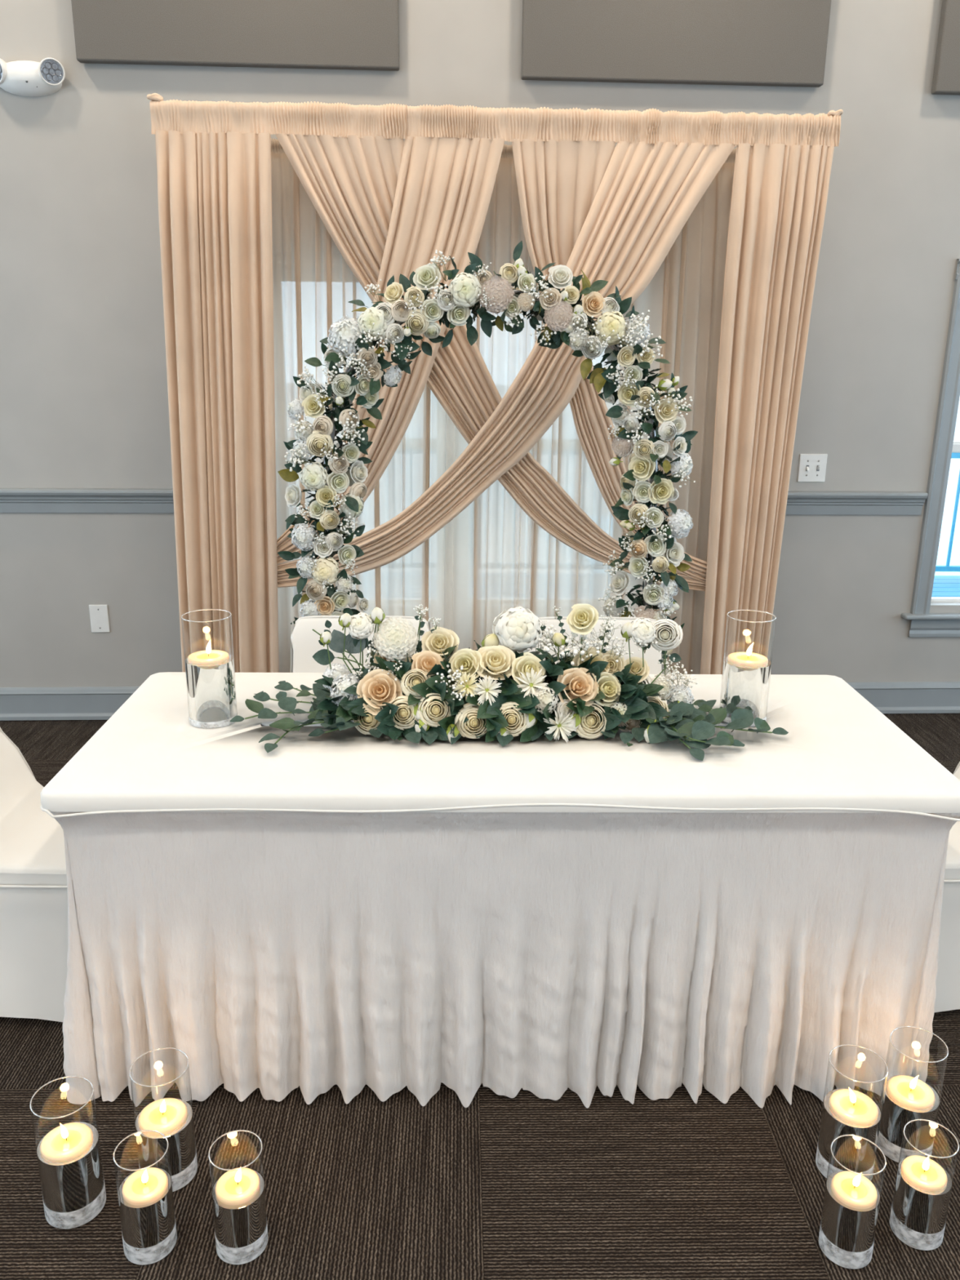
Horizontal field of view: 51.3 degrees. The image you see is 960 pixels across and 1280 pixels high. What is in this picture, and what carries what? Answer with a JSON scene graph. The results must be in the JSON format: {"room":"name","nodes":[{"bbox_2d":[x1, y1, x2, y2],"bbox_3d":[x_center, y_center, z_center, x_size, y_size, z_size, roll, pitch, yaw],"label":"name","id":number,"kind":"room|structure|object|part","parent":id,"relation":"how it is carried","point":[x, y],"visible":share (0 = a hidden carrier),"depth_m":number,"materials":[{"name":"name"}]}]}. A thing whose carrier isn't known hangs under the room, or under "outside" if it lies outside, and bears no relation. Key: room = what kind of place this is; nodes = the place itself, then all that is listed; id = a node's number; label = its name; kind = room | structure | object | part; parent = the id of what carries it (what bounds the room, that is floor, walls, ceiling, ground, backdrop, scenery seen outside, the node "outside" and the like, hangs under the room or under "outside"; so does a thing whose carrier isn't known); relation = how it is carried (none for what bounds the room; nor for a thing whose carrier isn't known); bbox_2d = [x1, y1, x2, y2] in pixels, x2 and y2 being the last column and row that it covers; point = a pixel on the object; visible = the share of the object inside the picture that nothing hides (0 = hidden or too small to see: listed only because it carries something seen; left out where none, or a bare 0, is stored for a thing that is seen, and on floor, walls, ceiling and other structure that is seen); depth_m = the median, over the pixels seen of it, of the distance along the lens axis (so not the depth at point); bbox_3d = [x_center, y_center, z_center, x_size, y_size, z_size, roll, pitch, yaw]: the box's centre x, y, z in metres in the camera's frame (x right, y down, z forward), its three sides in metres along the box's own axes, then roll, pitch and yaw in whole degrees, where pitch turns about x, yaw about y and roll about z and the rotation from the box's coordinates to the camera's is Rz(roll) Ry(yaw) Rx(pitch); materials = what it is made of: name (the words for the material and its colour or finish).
{"room":"event space","nodes":[
{"label":"event space","id":0,"kind":"room"},
{"bbox_2d":[0,0,959,687],"bbox_3d":[0.025,-1.414,4.044,10.000,3.600,0.140,0,16,-3],"label":"wall","id":1,"kind":"structure","parent":0,"point":[84,392],"depth_m":3.99,"materials":[{"name":"paint"}]},
{"bbox_2d":[0,57,65,97],"bbox_3d":[-1.660,-2.059,3.653,0.284,0.117,0.080,0,16,-3],"label":"emergency light","id":2,"kind":"object","parent":1,"relation":"attached to","point":[44,77],"visible":1,"depth_m":3.64,"materials":[{"name":"white plastic"}]},
{"bbox_2d":[0,488,173,512],"bbox_3d":[-2.901,-0.565,4.041,3.950,0.099,0.048,0,16,-3],"label":"trim","id":3,"kind":"structure","parent":1,"relation":"attached to","point":[11,500],"depth_m":4.11,"materials":[{"name":"paint"}]},
{"bbox_2d":[88,604,110,632],"bbox_3d":[-1.624,-0.091,4.266,0.078,0.122,0.009,0,16,-3],"label":"blank wall plate","id":4,"kind":"object","parent":1,"relation":"attached to","point":[99,614],"visible":1,"depth_m":4.26,"materials":[{"name":"white plastic"}]},
{"bbox_2d":[71,0,399,71],"bbox_3d":[-0.881,-2.495,3.582,1.172,0.785,0.050,0,16,-3],"label":"acoustic panel","id":5,"kind":"object","parent":1,"relation":"attached to","point":[322,34],"visible":1,"depth_m":3.64,"materials":[{"name":"fabric"}]},
{"bbox_2d":[0,681,959,720],"bbox_3d":[0.011,0.270,4.446,9.900,0.142,0.040,0,16,-3],"label":"baseboard","id":6,"kind":"structure","parent":1,"relation":"attached to","point":[70,703],"depth_m":4.36,"materials":[{"name":"paint"}]},
{"bbox_2d":[520,0,831,87],"bbox_3d":[0.732,-2.492,3.667,1.147,0.805,0.050,0,16,-3],"label":"acoustic panel","id":7,"kind":"object","parent":1,"relation":"attached to","point":[740,42],"visible":1,"depth_m":3.72,"materials":[{"name":"fabric"}]},
{"bbox_2d":[797,453,827,482],"bbox_3d":[1.409,-0.727,4.233,0.118,0.118,0.020,0,16,-3],"label":"light switch","id":8,"kind":"object","parent":1,"relation":"attached to","point":[812,467],"visible":1,"depth_m":4.24,"materials":[{"name":"white plastic"}]},
{"bbox_2d":[785,490,928,515],"bbox_3d":[1.311,-0.581,4.256,1.185,0.099,0.048,0,16,-3],"label":"trim","id":9,"kind":"structure","parent":1,"relation":"attached to","point":[849,503],"depth_m":4.27,"materials":[{"name":"paint"}]},
{"bbox_2d":[900,258,959,636],"bbox_3d":[2.484,-0.789,4.319,1.215,1.582,0.172,0,16,-3],"label":"window","id":10,"kind":"structure","parent":1,"relation":"in","point":[923,624],"depth_m":4.29,"materials":[{"name":"paint"}]},
{"bbox_3d":[2.477,-0.120,4.502,1.215,0.020,0.150,0,16,-3],"label":"sill","id":11,"kind":"part","parent":10,"relation":"part of","materials":[{"name":"paint"}]},
{"bbox_3d":[2.478,-0.497,4.445,0.965,0.733,0.030,0,16,-3],"label":"sash","id":12,"kind":"part","parent":10,"relation":"part of","materials":[{"name":"white plastic"}]},
{"bbox_3d":[2.484,-1.156,4.286,0.965,0.700,0.030,0,16,-3],"label":"sash","id":13,"kind":"part","parent":10,"relation":"part of","materials":[{"name":"white plastic"}]},
{"bbox_3d":[2.494,-1.498,4.063,1.145,0.078,0.024,0,16,-3],"label":"casing","id":14,"kind":"part","parent":10,"relation":"part of","materials":[{"name":"paint"}]},
{"bbox_2d":[931,0,959,95],"bbox_3d":[2.313,-2.491,3.750,1.150,0.820,0.050,0,16,-3],"label":"acoustic panel","id":15,"kind":"object","parent":1,"relation":"attached to","point":[946,75],"visible":1,"depth_m":3.78,"materials":[{"name":"fabric"}]},
{"bbox_2d":[0,713,959,1279],"bbox_3d":[0.081,1.433,0.793,10.400,0.050,8.415,0,16,-1],"label":"floor","id":16,"kind":"structure","parent":0,"point":[525,1186],"depth_m":1.97,"materials":[{"name":"carpet"}]},
{"bbox_2d":[0,727,67,1022],"bbox_3d":[-1.144,0.498,2.474,0.494,0.780,0.435,0,16,-1],"label":"covered chair","id":17,"kind":"object","parent":16,"relation":"on","point":[33,889],"visible":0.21,"depth_m":2.35,"materials":[{"name":"white fabric"}]},
{"bbox_3d":[-1.150,0.501,2.475,0.481,0.775,0.430,0,16,-1],"label":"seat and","id":18,"kind":"part","parent":17,"relation":"part of","materials":[{"name":"white fabric"}]},
{"bbox_2d":[29,1075,106,1228],"bbox_3d":[-0.765,0.955,1.863,0.109,0.251,0.109,13,20,36],"label":"vase","id":19,"kind":"object","parent":16,"relation":"on","point":[73,1192],"visible":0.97,"depth_m":1.84,"materials":[{"name":"clear glass"}]},
{"bbox_2d":[40,1122,93,1162],"bbox_3d":[-0.767,0.922,1.852,0.092,0.063,0.092,0,16,-1],"label":"candle","id":20,"kind":"object","parent":19,"relation":"on","point":[66,1142],"visible":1,"depth_m":1.85,"materials":[{"name":"wax"}]},
{"bbox_2d":[113,1129,177,1264],"bbox_3d":[-0.598,0.998,1.791,0.093,0.211,0.093,9,18,27],"label":"vase","id":21,"kind":"object","parent":16,"relation":"on","point":[148,1231],"visible":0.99,"depth_m":1.77,"materials":[{"name":"clear glass"}]},
{"bbox_2d":[121,1167,168,1205],"bbox_3d":[-0.597,0.965,1.780,0.078,0.061,0.078,0,16,-1],"label":"candle","id":22,"kind":"object","parent":21,"relation":"on","point":[145,1186],"visible":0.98,"depth_m":1.78,"materials":[{"name":"wax"}]},
{"bbox_2d":[128,1047,197,1191],"bbox_3d":[-0.613,0.933,1.942,0.109,0.251,0.109,7,17,21],"label":"vase","id":23,"kind":"object","parent":16,"relation":"on","point":[182,1152],"visible":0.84,"depth_m":1.92,"materials":[{"name":"clear glass"}]},
{"bbox_2d":[137,1097,187,1135],"bbox_3d":[-0.615,0.916,1.938,0.092,0.060,0.092,0,16,-1],"label":"candle","id":24,"kind":"object","parent":23,"relation":"on","point":[164,1116],"visible":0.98,"depth_m":1.94,"materials":[{"name":"wax"}]},
{"bbox_2d":[208,1129,267,1264],"bbox_3d":[-0.432,1.000,1.793,0.093,0.211,0.093,-10,19,-32],"label":"vase","id":25,"kind":"object","parent":16,"relation":"on","point":[241,1231],"visible":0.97,"depth_m":1.77,"materials":[{"name":"clear glass"}]},
{"bbox_2d":[215,1167,260,1205],"bbox_3d":[-0.433,0.968,1.786,0.078,0.061,0.078,0,16,-1],"label":"candle","id":26,"kind":"object","parent":25,"relation":"on","point":[237,1187],"visible":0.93,"depth_m":1.78,"materials":[{"name":"wax"}]},
{"bbox_2d":[290,615,430,672],"bbox_3d":[-0.364,0.354,2.998,0.435,0.780,0.494,0,16,-1],"label":"covered chair","id":27,"kind":"object","parent":16,"relation":"on","point":[304,643],"visible":0.13,"depth_m":3.06,"materials":[{"name":"white fabric"}]},
{"bbox_2d":[277,240,697,674],"bbox_3d":[0.025,-0.322,3.398,1.421,1.939,0.320,0,16,-1],"label":"arch","id":28,"kind":"object","parent":16,"relation":"on","point":[562,311],"visible":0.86,"depth_m":3.20,"materials":[{"name":"white plant"}]},
{"bbox_3d":[0.052,-1.061,3.078,0.112,0.110,0.070,-17,27,0],"label":"pompon flower","id":29,"kind":"part","parent":28,"relation":"part of","materials":[{"name":"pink plant"}]},
{"bbox_3d":[0.140,-1.042,3.085,0.057,0.058,0.036,-17,29,23],"label":"pompon flower","id":30,"kind":"part","parent":28,"relation":"part of","materials":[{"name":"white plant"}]},
{"bbox_3d":[0.247,-1.005,3.103,0.097,0.099,0.062,-24,25,11],"label":"pompon flower","id":31,"kind":"part","parent":28,"relation":"part of","materials":[{"name":"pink plant"}]},
{"bbox_3d":[0.466,-0.638,3.281,0.079,0.081,0.050,14,29,36],"label":"pompon flower","id":32,"kind":"part","parent":28,"relation":"part of","materials":[{"name":"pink plant"}]},
{"bbox_3d":[0.553,-0.076,3.376,0.084,0.085,0.053,38,4,12],"label":"pompon flower","id":33,"kind":"part","parent":28,"relation":"part of","materials":[{"name":"white plant"}]},
{"bbox_2d":[146,93,843,115],"bbox_3d":[0.060,-0.742,3.872,2.543,2.407,0.290,0,16,-3],"label":"stand","id":34,"kind":"object","parent":16,"relation":"on","point":[154,96],"visible":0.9,"depth_m":3.46,"materials":[{"name":"white metal"}]},
{"bbox_2d":[149,99,279,672],"bbox_3d":[-0.959,-0.722,3.766,0.460,2.380,0.135,0,16,-3],"label":"drape","id":35,"kind":"object","parent":34,"relation":"hanging from","point":[214,158],"visible":0.85,"depth_m":3.66,"materials":[{"name":"beige fabric"}]},
{"bbox_2d":[276,103,508,564],"bbox_3d":[-0.358,-1.080,3.709,0.904,1.654,0.113,0,16,-3],"label":"swag","id":36,"kind":"object","parent":34,"relation":"hanging from","point":[442,206],"visible":0.62,"depth_m":3.56,"materials":[{"name":"beige fabric"}]},
{"bbox_2d":[270,101,706,591],"bbox_3d":[0.109,-1.035,3.769,1.695,1.765,0.071,0,16,-3],"label":"swag","id":37,"kind":"object","parent":34,"relation":"hanging from","point":[347,158],"visible":0.66,"depth_m":3.59,"materials":[{"name":"beige fabric"}]},
{"bbox_2d":[271,138,736,674],"bbox_3d":[0.084,-0.719,3.964,1.863,2.287,0.081,0,16,-3],"label":"sheer curtain","id":38,"kind":"object","parent":34,"relation":"hanging from","point":[492,557],"visible":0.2,"depth_m":3.92,"materials":[{"name":"white fabric"}]},
{"bbox_2d":[277,108,741,587],"bbox_3d":[0.055,-1.036,3.725,1.738,1.743,0.155,0,16,-3],"label":"swag","id":39,"kind":"object","parent":34,"relation":"hanging from","point":[661,166],"visible":0.81,"depth_m":3.60,"materials":[{"name":"beige fabric"}]},
{"bbox_2d":[507,106,706,582],"bbox_3d":[0.521,-1.051,3.781,0.863,1.733,0.077,0,16,-3],"label":"swag","id":40,"kind":"object","parent":34,"relation":"hanging from","point":[561,165],"visible":0.6,"depth_m":3.58,"materials":[{"name":"beige fabric"}]},
{"bbox_2d":[700,111,840,674],"bbox_3d":[1.086,-0.734,3.878,0.382,2.385,0.128,0,16,-3],"label":"drape","id":41,"kind":"object","parent":34,"relation":"hanging from","point":[782,171],"visible":0.85,"depth_m":3.75,"materials":[{"name":"beige fabric"}]},
{"bbox_2d":[527,617,664,674],"bbox_3d":[0.352,0.358,3.013,0.435,0.780,0.494,0,16,-1],"label":"covered chair","id":42,"kind":"object","parent":16,"relation":"on","point":[651,655],"visible":0.08,"depth_m":3.08,"materials":[{"name":"white fabric"}]},
{"bbox_2d":[815,1044,888,1180],"bbox_3d":[0.732,0.939,1.972,0.109,0.251,0.109,8,18,23],"label":"vase","id":43,"kind":"object","parent":16,"relation":"on","point":[857,1154],"visible":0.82,"depth_m":1.94,"materials":[{"name":"clear glass"}]},
{"bbox_2d":[828,1088,878,1125],"bbox_3d":[0.734,0.907,1.962,0.092,0.065,0.092,0,16,-1],"label":"candle","id":44,"kind":"object","parent":43,"relation":"on","point":[854,1107],"visible":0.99,"depth_m":1.96,"materials":[{"name":"wax"}]},
{"bbox_2d":[818,1134,886,1268],"bbox_3d":[0.668,1.010,1.798,0.093,0.211,0.093,16,22,42],"label":"vase","id":45,"kind":"object","parent":16,"relation":"on","point":[846,1235],"visible":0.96,"depth_m":1.78,"materials":[{"name":"clear glass"}]},
{"bbox_2d":[831,1171,877,1208],"bbox_3d":[0.669,0.975,1.786,0.078,0.060,0.078,0,16,-1],"label":"candle","id":46,"kind":"object","parent":45,"relation":"on","point":[854,1190],"visible":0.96,"depth_m":1.78,"materials":[{"name":"wax"}]},
{"bbox_2d":[877,1026,948,1162],"bbox_3d":[0.874,0.925,2.028,0.109,0.251,0.109,2,16,4],"label":"vase","id":47,"kind":"object","parent":16,"relation":"on","point":[921,1134],"visible":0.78,"depth_m":2.00,"materials":[{"name":"clear glass"}]},
{"bbox_2d":[886,1075,935,1110],"bbox_3d":[0.872,0.907,2.022,0.092,0.062,0.092,0,16,-1],"label":"candle","id":48,"kind":"object","parent":47,"relation":"on","point":[910,1092],"visible":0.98,"depth_m":2.02,"materials":[{"name":"wax"}]},
{"bbox_2d":[889,1119,959,1250],"bbox_3d":[0.814,1.001,1.837,0.093,0.211,0.093,-1,16,-7],"label":"vase","id":49,"kind":"object","parent":16,"relation":"on","point":[917,1217],"visible":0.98,"depth_m":1.81,"materials":[{"name":"clear glass"}]},
{"bbox_2d":[901,1155,947,1191],"bbox_3d":[0.813,0.967,1.827,0.078,0.062,0.078,0,16,-1],"label":"candle","id":50,"kind":"object","parent":49,"relation":"on","point":[923,1173],"visible":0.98,"depth_m":1.82,"materials":[{"name":"wax"}]},
{"bbox_2d":[933,761,959,1012],"bbox_3d":[1.258,0.503,2.548,0.494,0.780,0.435,0,16,-1],"label":"covered chair","id":51,"kind":"object","parent":16,"relation":"on","point":[948,978],"visible":0.04,"depth_m":2.42,"materials":[{"name":"white fabric"}]},
{"bbox_3d":[1.263,0.505,2.549,0.481,0.775,0.430,0,16,-1],"label":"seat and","id":52,"kind":"part","parent":51,"relation":"part of","materials":[{"name":"white fabric"}]},
{"label":"outside","id":53,"kind":"structure","parent":0,"visible":0},
{"bbox_2d":[931,575,959,597],"bbox_3d":[1.967,0.066,6.599,12.000,0.370,2.946,0,16,-1],"label":"deck base","id":54,"kind":"object","parent":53,"point":[944,586],"depth_m":7.62,"materials":[{"name":"blue"}]},
{"bbox_2d":[935,453,959,571],"bbox_3d":[2.950,-0.953,7.652,10.080,1.020,0.080,0,16,-1],"label":"deck railing","id":55,"kind":"object","parent":54,"relation":"on","point":[954,455],"visible":0.02,"depth_m":7.70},
{"bbox_3d":[2.946,-0.559,7.766,10.000,0.040,0.040,0,16,-1],"label":"rail","id":56,"kind":"part","parent":55,"relation":"part of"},
{"bbox_3d":[2.955,-1.400,7.522,10.000,0.050,0.060,0,16,-1],"label":"rail","id":57,"kind":"part","parent":55,"relation":"part of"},
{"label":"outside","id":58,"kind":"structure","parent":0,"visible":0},
{"bbox_2d":[942,397,959,519],"bbox_3d":[-0.570,-7.740,34.174,60.000,0.100,54.345,0,16,-1],"label":"window pane","id":59,"kind":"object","parent":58,"point":[954,468],"depth_m":16.56,"materials":[{"name":"clear glass"}]},
{"bbox_2d":[934,519,959,575],"bbox_3d":[7.484,-0.939,10.869,12.800,0.030,4.300,0,16,-1],"label":"pool surface","id":60,"kind":"object","parent":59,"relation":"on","point":[946,526],"depth_m":11.00,"materials":[{"name":"liquid"}]},
{"bbox_3d":[0.051,0.553,2.404,1.790,0.739,0.720,0,16,-1],"label":"folding table","id":61,"kind":"object","parent":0,"visible":0},
{"bbox_2d":[40,671,959,1108],"bbox_3d":[0.050,0.549,2.403,1.888,0.742,0.767,0,16,-1],"label":"tablecloth","id":62,"kind":"object","parent":61,"relation":"on","point":[351,909],"visible":0.93,"depth_m":2.07,"materials":[{"name":"white fabric"}]},
{"bbox_2d":[181,608,237,728],"bbox_3d":[-0.610,0.065,2.261,0.109,0.251,0.109,13,20,37],"label":"vase","id":63,"kind":"object","parent":62,"relation":"on","point":[211,696],"visible":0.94,"depth_m":2.23,"materials":[{"name":"clear glass"}]},
{"bbox_2d":[187,649,229,665],"bbox_3d":[-0.612,0.030,2.252,0.092,0.064,0.092,0,16,-1],"label":"candle","id":64,"kind":"object","parent":63,"relation":"on","point":[207,657],"visible":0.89,"depth_m":2.24,"materials":[{"name":"wax"}]},
{"bbox_2d":[229,603,788,760],"bbox_3d":[0.064,0.062,2.259,1.248,0.270,0.443,1,16,1],"label":"centrepiece","id":65,"kind":"object","parent":62,"relation":"on","point":[591,694],"visible":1,"depth_m":2.22,"materials":[{"name":"plant"}]},
{"bbox_3d":[-0.323,0.066,2.286,0.060,0.144,0.007,5,17,13],"label":"stem","id":66,"kind":"part","parent":65,"relation":"part of","materials":[{"name":"green plant"}]},
{"bbox_3d":[-0.340,0.003,2.288,0.085,0.059,0.003,0,16,-1],"label":"stem","id":67,"kind":"part","parent":65,"relation":"part of","materials":[{"name":"green plant"}]},
{"bbox_3d":[-0.283,0.045,2.284,0.059,0.185,0.011,2,16,6],"label":"stem","id":68,"kind":"part","parent":65,"relation":"part of","materials":[{"name":"green plant"}]},
{"bbox_3d":[-0.291,0.070,2.309,0.054,0.085,0.003,0,16,-1],"label":"stem","id":69,"kind":"part","parent":65,"relation":"part of","materials":[{"name":"green plant"}]},
{"bbox_3d":[-0.285,0.068,2.308,0.086,0.060,0.003,0,16,-1],"label":"stem","id":70,"kind":"part","parent":65,"relation":"part of","materials":[{"name":"green plant"}]},
{"bbox_3d":[-0.278,0.071,2.309,0.044,0.083,0.003,0,16,-1],"label":"stem","id":71,"kind":"part","parent":65,"relation":"part of","materials":[{"name":"green plant"}]},
{"bbox_3d":[-0.250,0.053,2.286,0.050,0.171,0.018,0,16,-1],"label":"stem","id":72,"kind":"part","parent":65,"relation":"part of","materials":[{"name":"green plant"}]},
{"bbox_3d":[-0.271,0.038,2.300,0.004,0.120,0.003,-6,17,-21],"label":"stem","id":73,"kind":"part","parent":65,"relation":"part of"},
{"bbox_3d":[-0.249,0.002,2.290,0.031,0.105,0.003,0,16,-1],"label":"stem","id":74,"kind":"part","parent":65,"relation":"part of","materials":[{"name":"green plant"}]},
{"bbox_2d":[373,616,418,661],"bbox_3d":[-0.191,-0.004,2.270,0.104,0.106,0.066,30,-9,6],"label":"flower","id":75,"kind":"object","parent":65,"relation":"on","point":[395,639],"depth_m":2.26,"materials":[{"name":"white plant"}]},
{"bbox_3d":[-0.140,-0.007,2.289,0.009,0.122,0.002,0,16,-1],"label":"stem","id":76,"kind":"part","parent":65,"relation":"part of","materials":[{"name":"green plant"}]},
{"bbox_2d":[453,671,480,698],"bbox_3d":[-0.025,0.100,2.177,0.063,0.065,0.024,32,-9,13],"label":"flower","id":77,"kind":"object","parent":65,"relation":"on","point":[464,684],"depth_m":2.18,"materials":[{"name":"white plant"}]},
{"bbox_2d":[473,675,502,705],"bbox_3d":[0.016,0.109,2.171,0.069,0.070,0.030,-11,-13,-6],"label":"flower","id":78,"kind":"object","parent":65,"relation":"on","point":[490,696],"depth_m":2.18,"materials":[{"name":"white plant"}]},
{"bbox_2d":[515,667,549,697],"bbox_3d":[0.110,0.093,2.183,0.078,0.075,0.029,-19,-15,-9],"label":"flower","id":79,"kind":"object","parent":65,"relation":"on","point":[534,681],"depth_m":2.19,"materials":[{"name":"white plant"}]},
{"bbox_2d":[542,708,576,742],"bbox_3d":[0.176,0.186,2.181,0.078,0.075,0.029,24,8,-16],"label":"flower","id":80,"kind":"object","parent":65,"relation":"on","point":[566,724],"depth_m":2.19,"materials":[{"name":"white plant"}]},
{"bbox_3d":[0.219,0.046,2.291,0.038,0.189,0.008,-7,18,-25],"label":"stem","id":81,"kind":"part","parent":65,"relation":"part of","materials":[{"name":"green plant"}]},
{"bbox_3d":[0.285,0.003,2.300,0.015,0.102,0.002,0,16,-1],"label":"stem","id":82,"kind":"part","parent":65,"relation":"part of","materials":[{"name":"green plant"}]},
{"bbox_3d":[0.318,0.058,2.299,0.059,0.165,0.011,-2,16,-8],"label":"stem","id":83,"kind":"part","parent":65,"relation":"part of","materials":[{"name":"green plant"}]},
{"bbox_3d":[0.346,0.060,2.300,0.060,0.161,0.011,-2,16,-8],"label":"stem","id":84,"kind":"part","parent":65,"relation":"part of","materials":[{"name":"green plant"}]},
{"bbox_3d":[0.395,0.064,2.302,0.067,0.154,0.018,0,16,-1],"label":"stem","id":85,"kind":"part","parent":65,"relation":"part of","materials":[{"name":"green plant"}]},
{"bbox_2d":[719,609,776,726],"bbox_3d":[0.616,0.064,2.308,0.109,0.251,0.109,-6,17,-20],"label":"vase","id":86,"kind":"object","parent":62,"relation":"on","point":[744,687],"visible":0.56,"depth_m":2.28,"materials":[{"name":"clear glass"}]},
{"bbox_2d":[727,652,768,666],"bbox_3d":[0.617,0.036,2.302,0.092,0.062,0.092,0,16,-1],"label":"candle","id":87,"kind":"object","parent":86,"relation":"in","point":[741,659],"visible":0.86,"depth_m":2.29,"materials":[{"name":"wax"}]}
]}

